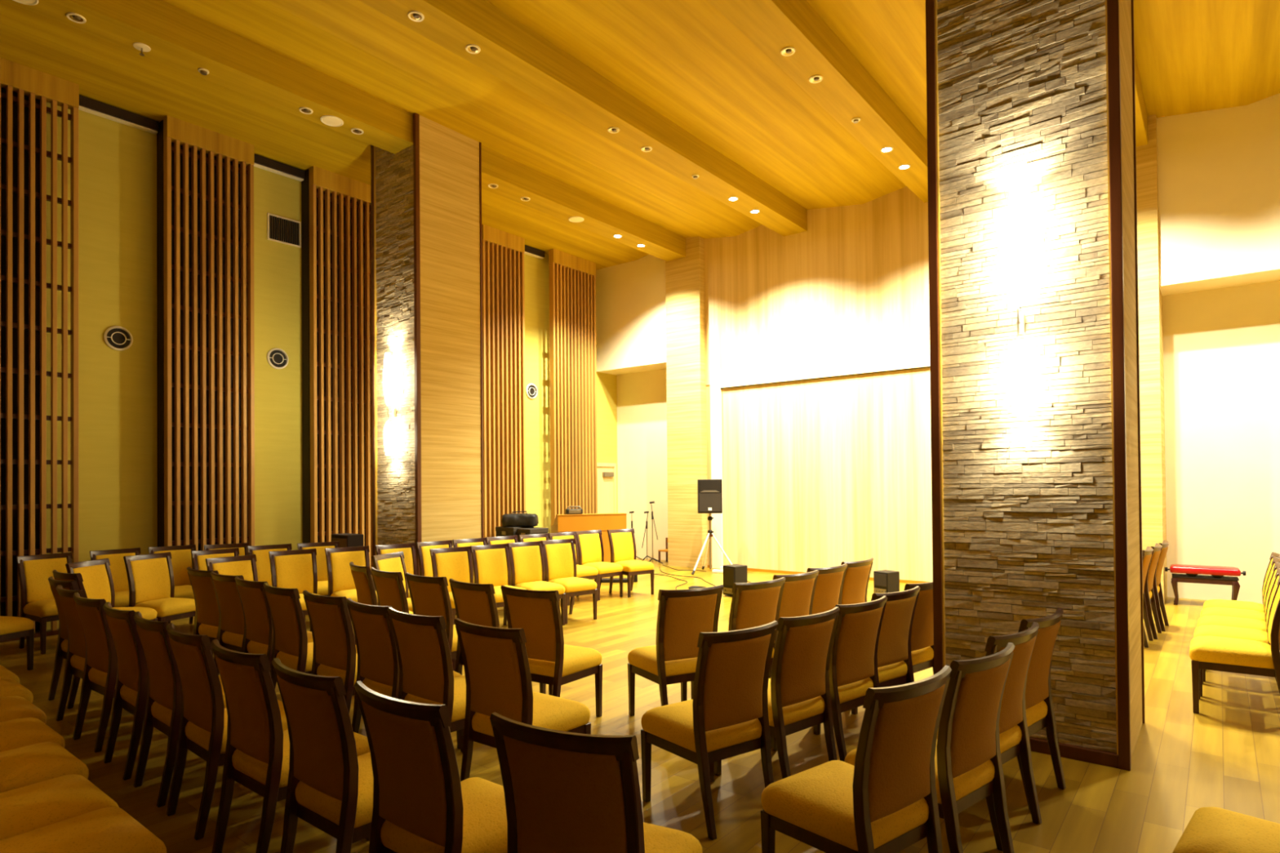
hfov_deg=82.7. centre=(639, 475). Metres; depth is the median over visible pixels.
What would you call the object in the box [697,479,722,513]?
loudspeaker
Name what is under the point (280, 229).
air vent
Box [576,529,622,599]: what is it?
banquet chair
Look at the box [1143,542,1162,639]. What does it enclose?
banquet chair
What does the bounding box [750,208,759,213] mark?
recessed light
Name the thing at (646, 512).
microphone stand
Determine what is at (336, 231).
wall panel
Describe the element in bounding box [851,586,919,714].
banquet chair
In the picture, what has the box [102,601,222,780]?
banquet chair
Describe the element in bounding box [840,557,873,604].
banquet chair
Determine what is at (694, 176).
smoke detector
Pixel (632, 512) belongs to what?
microphone stand
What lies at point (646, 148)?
recessed light
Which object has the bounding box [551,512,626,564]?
console desk
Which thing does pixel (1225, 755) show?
floor
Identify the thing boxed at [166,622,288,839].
banquet chair
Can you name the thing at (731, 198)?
recessed light
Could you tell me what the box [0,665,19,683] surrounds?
banquet chair
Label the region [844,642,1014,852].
banquet chair
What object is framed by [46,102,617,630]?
wall
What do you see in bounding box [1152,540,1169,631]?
banquet chair
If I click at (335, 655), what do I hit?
banquet chair
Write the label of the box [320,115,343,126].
ceiling speaker
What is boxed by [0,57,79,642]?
wall panel
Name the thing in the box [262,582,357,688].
banquet chair
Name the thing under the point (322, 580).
banquet chair
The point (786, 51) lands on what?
recessed light
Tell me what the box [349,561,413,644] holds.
banquet chair
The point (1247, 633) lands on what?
banquet chair
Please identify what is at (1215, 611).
banquet chair
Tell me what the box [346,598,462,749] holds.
banquet chair
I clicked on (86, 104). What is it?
blind rail
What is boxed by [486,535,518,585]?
banquet chair
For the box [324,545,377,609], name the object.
banquet chair
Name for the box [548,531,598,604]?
banquet chair
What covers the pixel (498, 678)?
banquet chair
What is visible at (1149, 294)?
pier
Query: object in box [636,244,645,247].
recessed light
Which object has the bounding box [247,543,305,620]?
banquet chair
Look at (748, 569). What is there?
baseboard
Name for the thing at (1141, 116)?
ceiling beam
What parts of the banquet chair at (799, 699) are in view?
leg, leg, seat, seat rail, backrest, crest rail, leg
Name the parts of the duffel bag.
handle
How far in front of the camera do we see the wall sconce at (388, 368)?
9.53 m
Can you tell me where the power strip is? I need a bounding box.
[711,566,723,573]
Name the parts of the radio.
handle, panel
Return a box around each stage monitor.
[723,564,747,595]
[873,569,899,593]
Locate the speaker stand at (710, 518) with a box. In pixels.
[691,513,732,574]
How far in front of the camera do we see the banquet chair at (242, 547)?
8.90 m
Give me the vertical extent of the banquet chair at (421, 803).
0.956 m
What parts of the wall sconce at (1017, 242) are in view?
lamp shade, lamp shade, stem, plate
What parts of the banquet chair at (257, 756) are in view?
leg, crest rail, backrest, seat rail, leg, seat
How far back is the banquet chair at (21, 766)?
3.08 m
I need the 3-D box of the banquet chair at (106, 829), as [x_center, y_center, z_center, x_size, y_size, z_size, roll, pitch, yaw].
[-1.953,1.214,2.370,0.486,0.956,0.587,-1,-1,39]
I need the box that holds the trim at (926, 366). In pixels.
[720,366,929,388]
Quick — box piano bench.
[1164,564,1245,604]
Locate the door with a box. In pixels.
[596,462,616,513]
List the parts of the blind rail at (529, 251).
rail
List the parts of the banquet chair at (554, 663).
leg, crest rail, backrest, leg, leg, seat rail, seat, leg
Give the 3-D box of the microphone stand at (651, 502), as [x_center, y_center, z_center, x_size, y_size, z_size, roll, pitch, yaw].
[0.223,1.164,14.786,0.376,1.277,0.328,-1,-1,39]
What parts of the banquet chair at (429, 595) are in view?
leg, crest rail, backrest, leg, seat rail, seat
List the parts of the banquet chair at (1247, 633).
leg, seat, leg, backrest, crest rail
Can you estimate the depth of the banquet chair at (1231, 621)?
5.91 m
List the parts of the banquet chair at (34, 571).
leg, seat, seat rail, leg, crest rail, backrest, leg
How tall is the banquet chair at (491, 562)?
0.956 m
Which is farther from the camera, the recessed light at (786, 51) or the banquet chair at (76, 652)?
the recessed light at (786, 51)
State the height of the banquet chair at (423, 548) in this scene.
0.956 m
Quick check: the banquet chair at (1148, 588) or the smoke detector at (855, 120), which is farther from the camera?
the smoke detector at (855, 120)
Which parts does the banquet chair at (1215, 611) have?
seat, leg, backrest, crest rail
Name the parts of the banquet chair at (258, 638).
leg, crest rail, backrest, leg, seat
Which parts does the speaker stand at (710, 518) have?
leg, leg, leg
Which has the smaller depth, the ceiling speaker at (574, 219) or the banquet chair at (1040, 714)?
the banquet chair at (1040, 714)
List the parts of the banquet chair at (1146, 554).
leg, backrest, crest rail, leg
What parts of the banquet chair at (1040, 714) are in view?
leg, seat, seat rail, crest rail, backrest, leg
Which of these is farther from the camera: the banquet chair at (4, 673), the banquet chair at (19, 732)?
the banquet chair at (4, 673)
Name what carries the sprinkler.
attached to the ceiling beam at (177, 38)
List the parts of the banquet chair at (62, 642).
leg, backrest, crest rail, seat rail, seat, leg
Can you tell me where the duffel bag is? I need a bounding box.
[501,511,538,527]
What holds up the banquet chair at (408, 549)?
on the floor
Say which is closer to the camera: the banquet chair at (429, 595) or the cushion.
the banquet chair at (429, 595)
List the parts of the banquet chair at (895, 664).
leg, seat, seat rail, crest rail, backrest, leg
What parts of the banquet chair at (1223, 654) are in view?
leg, leg, seat, seat rail, leg, backrest, leg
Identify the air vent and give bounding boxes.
[103,325,133,351]
[266,213,301,248]
[266,348,288,368]
[525,383,537,399]
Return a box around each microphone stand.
[629,511,641,559]
[641,511,657,561]
[648,501,662,564]
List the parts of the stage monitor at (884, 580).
panel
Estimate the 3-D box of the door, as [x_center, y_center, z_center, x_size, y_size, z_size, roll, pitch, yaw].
[-0.830,0.776,15.888,0.090,2.100,0.970,-1,-1,39]
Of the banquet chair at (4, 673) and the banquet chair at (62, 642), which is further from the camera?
the banquet chair at (62, 642)
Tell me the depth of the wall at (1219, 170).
9.56 m
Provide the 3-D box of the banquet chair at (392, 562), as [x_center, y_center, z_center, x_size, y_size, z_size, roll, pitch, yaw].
[-2.340,1.270,7.327,0.587,0.956,0.486,-1,-1,17]
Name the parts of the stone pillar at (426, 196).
corner post, corner post, corner post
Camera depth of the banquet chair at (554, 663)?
4.85 m
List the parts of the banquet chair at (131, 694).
leg, crest rail, backrest, seat rail, leg, seat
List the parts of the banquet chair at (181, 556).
crest rail, backrest, seat, leg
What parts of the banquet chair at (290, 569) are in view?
leg, crest rail, backrest, seat rail, seat, leg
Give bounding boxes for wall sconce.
[382,352,395,454]
[1005,190,1029,413]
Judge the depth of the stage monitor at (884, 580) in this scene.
10.32 m
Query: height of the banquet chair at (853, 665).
0.956 m
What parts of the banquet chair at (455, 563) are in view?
leg, crest rail, seat, backrest, leg, leg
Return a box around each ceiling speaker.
[13,0,39,4]
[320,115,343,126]
[568,216,583,222]
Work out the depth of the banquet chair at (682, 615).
4.83 m
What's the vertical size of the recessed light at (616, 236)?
0.012 m
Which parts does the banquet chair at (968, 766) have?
seat, leg, seat rail, backrest, crest rail, leg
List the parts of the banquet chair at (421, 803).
leg, seat rail, crest rail, backrest, seat, leg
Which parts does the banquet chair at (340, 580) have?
leg, crest rail, backrest, seat, leg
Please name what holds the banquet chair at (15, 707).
on the floor
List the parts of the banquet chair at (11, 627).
seat rail, seat, leg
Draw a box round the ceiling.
[0,0,1279,270]
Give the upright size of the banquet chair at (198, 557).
0.956 m
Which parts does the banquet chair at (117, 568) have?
leg, crest rail, backrest, seat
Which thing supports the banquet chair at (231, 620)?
on the floor
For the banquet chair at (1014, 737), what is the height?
0.956 m
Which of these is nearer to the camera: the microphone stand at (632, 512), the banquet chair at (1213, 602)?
the banquet chair at (1213, 602)
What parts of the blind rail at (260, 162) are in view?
rail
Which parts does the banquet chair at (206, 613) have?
leg, crest rail, backrest, seat rail, seat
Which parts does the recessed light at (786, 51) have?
bulb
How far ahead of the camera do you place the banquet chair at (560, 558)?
8.96 m
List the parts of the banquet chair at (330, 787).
leg, crest rail, backrest, seat rail, seat, leg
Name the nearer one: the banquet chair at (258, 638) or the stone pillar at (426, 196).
the banquet chair at (258, 638)
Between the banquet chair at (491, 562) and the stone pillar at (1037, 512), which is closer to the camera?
the stone pillar at (1037, 512)
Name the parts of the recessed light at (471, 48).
bulb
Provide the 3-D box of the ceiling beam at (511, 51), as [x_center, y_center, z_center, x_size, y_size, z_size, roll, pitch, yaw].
[-1.917,-4.571,7.079,0.455,0.479,15.060,-1,-1,39]
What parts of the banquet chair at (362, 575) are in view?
crest rail, backrest, leg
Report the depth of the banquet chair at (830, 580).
5.97 m
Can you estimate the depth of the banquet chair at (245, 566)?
7.28 m
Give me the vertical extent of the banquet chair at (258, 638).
0.956 m
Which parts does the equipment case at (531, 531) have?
lid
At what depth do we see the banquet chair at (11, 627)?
6.53 m
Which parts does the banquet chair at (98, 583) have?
crest rail, backrest, leg, seat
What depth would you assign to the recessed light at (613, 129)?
9.07 m
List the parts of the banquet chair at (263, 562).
crest rail, backrest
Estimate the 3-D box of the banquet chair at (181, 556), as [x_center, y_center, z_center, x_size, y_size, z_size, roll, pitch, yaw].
[-5.373,1.308,8.452,0.587,0.956,0.486,-1,-1,44]
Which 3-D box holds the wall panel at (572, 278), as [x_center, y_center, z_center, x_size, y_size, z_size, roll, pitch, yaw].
[-1.435,-1.336,14.952,0.357,6.315,1.260,-1,-1,39]
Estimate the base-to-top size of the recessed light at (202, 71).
0.038 m
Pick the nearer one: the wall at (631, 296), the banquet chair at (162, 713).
the banquet chair at (162, 713)
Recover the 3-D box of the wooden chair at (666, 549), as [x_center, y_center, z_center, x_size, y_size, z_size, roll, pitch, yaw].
[0.586,1.556,15.122,0.300,0.500,0.300,-1,-1,39]
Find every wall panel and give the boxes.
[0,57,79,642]
[156,115,254,551]
[301,165,372,577]
[481,224,525,537]
[548,248,597,525]
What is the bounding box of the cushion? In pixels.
[1169,564,1240,576]
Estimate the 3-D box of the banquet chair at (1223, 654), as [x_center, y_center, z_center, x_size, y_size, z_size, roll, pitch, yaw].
[4.247,1.191,5.127,0.587,0.956,0.486,-1,-1,39]
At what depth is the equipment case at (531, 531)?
12.58 m
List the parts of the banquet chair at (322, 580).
crest rail, backrest, seat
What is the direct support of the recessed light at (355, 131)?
attached to the ceiling beam at (177, 38)
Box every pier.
[665,236,707,568]
[1135,114,1167,604]
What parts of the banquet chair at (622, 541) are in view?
leg, crest rail, backrest, leg, leg, seat, seat rail, leg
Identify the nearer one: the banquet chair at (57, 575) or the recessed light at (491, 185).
the banquet chair at (57, 575)
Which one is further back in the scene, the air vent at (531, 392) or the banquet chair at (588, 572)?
the air vent at (531, 392)
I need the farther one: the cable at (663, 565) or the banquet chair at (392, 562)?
the cable at (663, 565)
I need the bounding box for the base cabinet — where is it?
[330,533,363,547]
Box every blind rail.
[78,94,159,134]
[253,153,304,182]
[524,244,544,259]
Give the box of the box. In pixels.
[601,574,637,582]
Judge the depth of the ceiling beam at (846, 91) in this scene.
8.07 m
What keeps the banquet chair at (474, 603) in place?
on the floor
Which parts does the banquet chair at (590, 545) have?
leg, crest rail, backrest, leg, leg, seat, seat rail, leg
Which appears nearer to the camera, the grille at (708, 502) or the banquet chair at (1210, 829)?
the banquet chair at (1210, 829)
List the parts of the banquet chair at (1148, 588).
leg, backrest, leg, crest rail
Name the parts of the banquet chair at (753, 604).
leg, leg, crest rail, backrest, leg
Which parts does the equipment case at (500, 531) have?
lid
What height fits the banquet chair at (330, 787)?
0.956 m
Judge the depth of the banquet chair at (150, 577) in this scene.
7.46 m
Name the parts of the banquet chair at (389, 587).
leg, crest rail, backrest, leg, leg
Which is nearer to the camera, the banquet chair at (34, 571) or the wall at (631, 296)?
the banquet chair at (34, 571)
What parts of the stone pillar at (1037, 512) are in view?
corner post, skirting, corner post, corner post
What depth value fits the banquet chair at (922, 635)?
5.05 m
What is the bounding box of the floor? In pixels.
[0,558,1279,852]
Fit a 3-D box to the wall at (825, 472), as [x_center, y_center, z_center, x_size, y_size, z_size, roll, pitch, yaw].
[3.997,-1.626,12.457,6.360,6.750,0.740,-1,-1,39]
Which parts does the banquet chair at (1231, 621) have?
leg, seat, leg, backrest, crest rail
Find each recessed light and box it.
[66,12,86,23]
[298,106,312,114]
[351,128,363,134]
[407,10,424,22]
[465,44,480,53]
[488,183,497,188]
[520,196,530,201]
[607,126,619,133]
[613,234,622,238]
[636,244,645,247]
[640,146,652,151]
[728,196,738,201]
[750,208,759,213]
[780,46,795,56]
[808,75,822,83]
[880,146,893,152]
[897,164,910,169]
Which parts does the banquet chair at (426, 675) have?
leg, crest rail, backrest, seat, leg, seat rail, leg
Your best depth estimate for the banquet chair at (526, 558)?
8.65 m
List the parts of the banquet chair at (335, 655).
leg, crest rail, backrest, seat, leg, seat rail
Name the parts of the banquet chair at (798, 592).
leg, crest rail, backrest, leg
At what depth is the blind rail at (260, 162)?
10.42 m
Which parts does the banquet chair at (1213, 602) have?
seat, leg, backrest, crest rail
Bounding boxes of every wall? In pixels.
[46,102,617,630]
[595,254,667,559]
[704,186,933,582]
[1156,93,1279,604]
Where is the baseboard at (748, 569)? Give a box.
[707,564,928,583]
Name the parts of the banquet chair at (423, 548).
leg, crest rail, backrest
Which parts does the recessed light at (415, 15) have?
bulb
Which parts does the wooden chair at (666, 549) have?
seat, leg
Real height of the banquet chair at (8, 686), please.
0.956 m
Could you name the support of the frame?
attached to the wall at (825, 472)
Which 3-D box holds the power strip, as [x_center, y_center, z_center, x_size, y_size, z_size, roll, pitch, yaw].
[1.490,1.724,13.315,0.320,0.110,0.120,-1,-1,19]
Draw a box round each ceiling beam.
[4,0,685,261]
[359,0,807,236]
[707,0,928,203]
[1134,52,1147,146]
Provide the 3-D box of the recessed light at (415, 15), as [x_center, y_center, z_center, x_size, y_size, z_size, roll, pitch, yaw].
[-2.112,-4.322,6.849,0.150,0.020,0.150,-1,-1,39]
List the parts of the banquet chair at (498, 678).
leg, crest rail, backrest, leg, seat rail, seat, leg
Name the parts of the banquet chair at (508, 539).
crest rail, backrest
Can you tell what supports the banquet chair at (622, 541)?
on the floor
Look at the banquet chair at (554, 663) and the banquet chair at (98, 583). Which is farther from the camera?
the banquet chair at (98, 583)
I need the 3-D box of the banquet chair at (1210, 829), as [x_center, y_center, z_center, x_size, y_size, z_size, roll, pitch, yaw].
[2.077,1.179,2.298,0.486,0.956,0.587,0,-1,-44]
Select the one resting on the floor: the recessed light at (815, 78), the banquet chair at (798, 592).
the banquet chair at (798, 592)
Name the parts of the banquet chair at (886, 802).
leg, seat, seat rail, leg, backrest, crest rail, leg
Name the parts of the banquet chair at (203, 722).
leg, crest rail, backrest, seat rail, leg, seat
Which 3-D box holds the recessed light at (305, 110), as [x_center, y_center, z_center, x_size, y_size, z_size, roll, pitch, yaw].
[-3.931,-4.289,8.553,0.150,0.020,0.150,-1,-1,39]
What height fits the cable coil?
0.036 m
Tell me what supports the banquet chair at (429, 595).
on the floor
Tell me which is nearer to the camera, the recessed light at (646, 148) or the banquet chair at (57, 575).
the banquet chair at (57, 575)
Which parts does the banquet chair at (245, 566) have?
leg, crest rail, backrest, leg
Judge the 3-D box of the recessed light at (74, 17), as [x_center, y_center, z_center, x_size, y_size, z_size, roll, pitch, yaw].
[-5.301,-4.295,6.832,0.150,0.020,0.150,-1,-1,39]
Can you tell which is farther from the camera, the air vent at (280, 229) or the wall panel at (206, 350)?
the air vent at (280, 229)
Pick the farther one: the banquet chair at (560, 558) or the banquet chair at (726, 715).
the banquet chair at (560, 558)
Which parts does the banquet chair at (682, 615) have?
leg, seat, leg, seat rail, leg, crest rail, backrest, leg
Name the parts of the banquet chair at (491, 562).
leg, crest rail, backrest, seat rail, leg, seat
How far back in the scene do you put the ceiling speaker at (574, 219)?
12.12 m
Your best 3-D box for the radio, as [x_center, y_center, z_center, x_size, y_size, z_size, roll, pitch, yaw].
[-1.179,0.618,12.982,0.300,0.151,0.148,0,-1,-19]
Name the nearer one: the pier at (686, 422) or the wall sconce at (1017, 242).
the wall sconce at (1017, 242)
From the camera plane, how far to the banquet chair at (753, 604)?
5.11 m
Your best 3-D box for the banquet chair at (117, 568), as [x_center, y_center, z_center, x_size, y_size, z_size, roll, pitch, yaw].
[-5.724,1.307,8.058,0.587,0.956,0.486,-1,-1,36]
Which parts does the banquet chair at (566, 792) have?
leg, crest rail, backrest, leg, seat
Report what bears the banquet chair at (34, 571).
on the floor
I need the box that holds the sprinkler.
[133,42,151,56]
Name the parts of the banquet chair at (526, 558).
leg, crest rail, backrest, seat, leg, leg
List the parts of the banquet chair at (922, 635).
crest rail, seat, backrest, seat rail, leg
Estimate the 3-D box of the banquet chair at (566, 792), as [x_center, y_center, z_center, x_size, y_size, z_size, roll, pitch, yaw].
[-0.124,1.198,2.307,0.486,0.956,0.587,-1,-1,27]
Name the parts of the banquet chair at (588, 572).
crest rail, backrest, leg, seat rail, seat, leg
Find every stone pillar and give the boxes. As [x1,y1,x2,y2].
[370,112,484,591]
[925,0,1145,770]
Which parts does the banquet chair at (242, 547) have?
crest rail, backrest, leg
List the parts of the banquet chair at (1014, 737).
seat, leg, seat rail, crest rail, backrest, leg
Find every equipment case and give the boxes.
[495,526,533,536]
[516,527,548,542]
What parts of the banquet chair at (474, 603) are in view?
leg, crest rail, backrest, leg, leg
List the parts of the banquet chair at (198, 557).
leg, crest rail, backrest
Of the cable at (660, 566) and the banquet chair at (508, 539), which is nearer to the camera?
the banquet chair at (508, 539)
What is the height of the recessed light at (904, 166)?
0.012 m
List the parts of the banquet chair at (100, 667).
leg, crest rail, backrest, seat rail, seat, leg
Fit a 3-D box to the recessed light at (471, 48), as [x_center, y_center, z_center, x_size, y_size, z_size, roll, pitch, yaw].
[-1.694,-4.320,7.373,0.150,0.020,0.150,-1,-1,39]
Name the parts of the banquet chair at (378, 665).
leg, crest rail, backrest, leg, seat, leg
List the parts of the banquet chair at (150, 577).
leg, crest rail, backrest, leg, seat, leg, seat rail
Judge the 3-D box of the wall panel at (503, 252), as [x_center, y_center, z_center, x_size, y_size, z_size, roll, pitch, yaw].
[-2.609,-1.342,13.477,0.357,6.315,0.988,-1,-1,39]
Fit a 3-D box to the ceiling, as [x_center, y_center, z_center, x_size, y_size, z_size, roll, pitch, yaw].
[0.743,-4.825,5.371,15.800,0.449,15.700,-1,-1,39]
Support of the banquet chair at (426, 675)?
on the floor
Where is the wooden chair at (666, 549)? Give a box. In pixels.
[657,537,667,561]
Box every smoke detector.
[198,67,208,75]
[692,174,698,178]
[851,117,860,123]
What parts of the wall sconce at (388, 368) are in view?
lamp shade, lamp shade, plate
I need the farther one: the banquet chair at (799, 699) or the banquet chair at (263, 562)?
the banquet chair at (263, 562)
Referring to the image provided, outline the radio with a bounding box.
[564,506,582,514]
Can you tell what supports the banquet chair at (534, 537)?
on the floor
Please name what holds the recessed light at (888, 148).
attached to the ceiling beam at (846, 91)
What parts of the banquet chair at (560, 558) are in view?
leg, crest rail, backrest, leg, seat, leg, seat rail, leg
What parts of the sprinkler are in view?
stem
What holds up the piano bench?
on the floor
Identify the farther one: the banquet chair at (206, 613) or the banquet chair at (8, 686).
the banquet chair at (206, 613)
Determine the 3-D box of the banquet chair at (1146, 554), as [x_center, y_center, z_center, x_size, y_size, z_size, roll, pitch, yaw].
[4.898,1.210,7.431,0.587,0.956,0.486,-1,-1,41]
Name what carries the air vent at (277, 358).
in the wall at (117, 411)
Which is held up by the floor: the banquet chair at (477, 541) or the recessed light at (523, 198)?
the banquet chair at (477, 541)
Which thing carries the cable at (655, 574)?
on the floor
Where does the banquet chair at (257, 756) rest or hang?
on the floor
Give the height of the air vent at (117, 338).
0.300 m
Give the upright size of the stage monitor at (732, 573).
0.440 m
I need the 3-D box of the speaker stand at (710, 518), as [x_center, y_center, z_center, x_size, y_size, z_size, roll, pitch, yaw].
[1.271,1.236,13.257,0.873,1.091,0.838,-1,-1,39]
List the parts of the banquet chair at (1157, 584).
leg, backrest, leg, crest rail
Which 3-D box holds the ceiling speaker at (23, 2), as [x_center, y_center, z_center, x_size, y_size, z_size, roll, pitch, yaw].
[-5.557,-4.300,6.512,0.260,0.014,0.260,-1,-1,39]
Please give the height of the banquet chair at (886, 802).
0.956 m
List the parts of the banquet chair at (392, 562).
leg, crest rail, backrest, leg, seat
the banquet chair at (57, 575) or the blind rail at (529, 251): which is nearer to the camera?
the banquet chair at (57, 575)
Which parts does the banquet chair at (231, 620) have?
leg, crest rail, backrest, seat rail, seat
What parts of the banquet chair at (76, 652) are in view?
leg, crest rail, backrest, seat rail, seat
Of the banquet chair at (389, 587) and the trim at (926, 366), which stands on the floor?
the banquet chair at (389, 587)
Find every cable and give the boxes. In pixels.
[655,573,687,589]
[659,566,723,593]
[662,564,705,571]
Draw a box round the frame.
[710,345,929,568]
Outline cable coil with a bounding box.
[688,586,706,589]
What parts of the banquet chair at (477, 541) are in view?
crest rail, backrest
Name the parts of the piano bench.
leg, lift frame, leg, leg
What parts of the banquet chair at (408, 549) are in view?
leg, crest rail, backrest, leg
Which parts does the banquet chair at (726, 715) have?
leg, seat, seat rail, leg, leg, crest rail, backrest, leg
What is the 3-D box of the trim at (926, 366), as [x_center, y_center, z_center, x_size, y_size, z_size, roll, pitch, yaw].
[3.768,-1.706,12.172,5.660,0.012,0.016,-1,-1,39]
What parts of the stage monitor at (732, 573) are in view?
panel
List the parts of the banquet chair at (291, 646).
leg, crest rail, backrest, leg, seat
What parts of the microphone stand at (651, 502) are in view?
boom arm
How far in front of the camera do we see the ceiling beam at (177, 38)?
8.32 m
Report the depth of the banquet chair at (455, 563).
8.03 m
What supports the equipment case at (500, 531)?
on the floor
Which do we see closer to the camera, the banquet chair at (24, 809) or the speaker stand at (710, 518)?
the banquet chair at (24, 809)
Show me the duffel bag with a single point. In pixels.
(511, 520)
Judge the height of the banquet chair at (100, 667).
0.956 m
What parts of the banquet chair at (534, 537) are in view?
crest rail, backrest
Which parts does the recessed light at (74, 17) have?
bulb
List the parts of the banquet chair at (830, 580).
crest rail, backrest, leg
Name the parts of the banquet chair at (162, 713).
leg, crest rail, backrest, seat rail, leg, seat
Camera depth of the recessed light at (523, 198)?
11.24 m
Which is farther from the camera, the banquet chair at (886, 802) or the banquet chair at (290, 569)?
the banquet chair at (290, 569)
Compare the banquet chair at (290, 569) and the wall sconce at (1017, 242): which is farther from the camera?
the banquet chair at (290, 569)
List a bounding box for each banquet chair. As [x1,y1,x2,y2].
[0,616,34,670]
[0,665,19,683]
[0,677,33,702]
[0,695,46,724]
[0,717,65,751]
[0,742,88,792]
[0,773,119,839]
[0,807,166,852]
[16,551,72,654]
[48,576,79,708]
[52,569,86,685]
[56,584,91,721]
[65,558,157,621]
[72,592,117,752]
[89,547,141,607]
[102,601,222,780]
[123,551,195,622]
[133,611,226,807]
[147,544,195,624]
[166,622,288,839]
[186,567,219,661]
[191,547,239,623]
[204,542,248,555]
[205,554,257,655]
[209,571,244,675]
[210,639,369,852]
[234,576,313,672]
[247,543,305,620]
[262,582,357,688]
[268,548,318,631]
[271,657,373,852]
[297,541,351,618]
[302,590,357,713]
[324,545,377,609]
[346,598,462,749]
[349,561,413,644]
[354,680,507,852]
[370,567,455,671]
[371,551,413,612]
[375,542,417,597]
[387,607,466,751]
[404,572,457,658]
[416,539,453,576]
[429,546,473,624]
[448,578,546,693]
[452,537,504,614]
[453,617,591,781]
[471,543,525,625]
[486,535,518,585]
[489,711,702,852]
[500,585,602,716]
[506,540,565,625]
[518,533,569,605]
[540,538,597,624]
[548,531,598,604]
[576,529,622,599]
[607,528,653,597]
[627,584,723,715]
[640,620,777,839]
[690,577,785,699]
[714,606,839,778]
[760,665,951,852]
[768,569,818,678]
[771,595,887,761]
[806,563,847,614]
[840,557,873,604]
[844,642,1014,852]
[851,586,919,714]
[903,581,933,684]
[937,622,1041,851]
[1017,607,1066,809]
[1142,546,1153,647]
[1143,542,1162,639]
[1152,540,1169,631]
[1172,806,1279,852]
[1189,576,1279,713]
[1193,568,1279,696]
[1196,562,1279,681]
[1200,556,1279,621]
[1203,551,1279,613]
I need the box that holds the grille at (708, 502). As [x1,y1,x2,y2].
[698,493,720,511]
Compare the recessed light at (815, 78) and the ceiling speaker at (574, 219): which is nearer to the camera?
the recessed light at (815, 78)
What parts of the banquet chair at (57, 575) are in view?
backrest, crest rail, leg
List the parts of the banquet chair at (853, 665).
leg, leg, leg, seat rail, seat, backrest, crest rail, leg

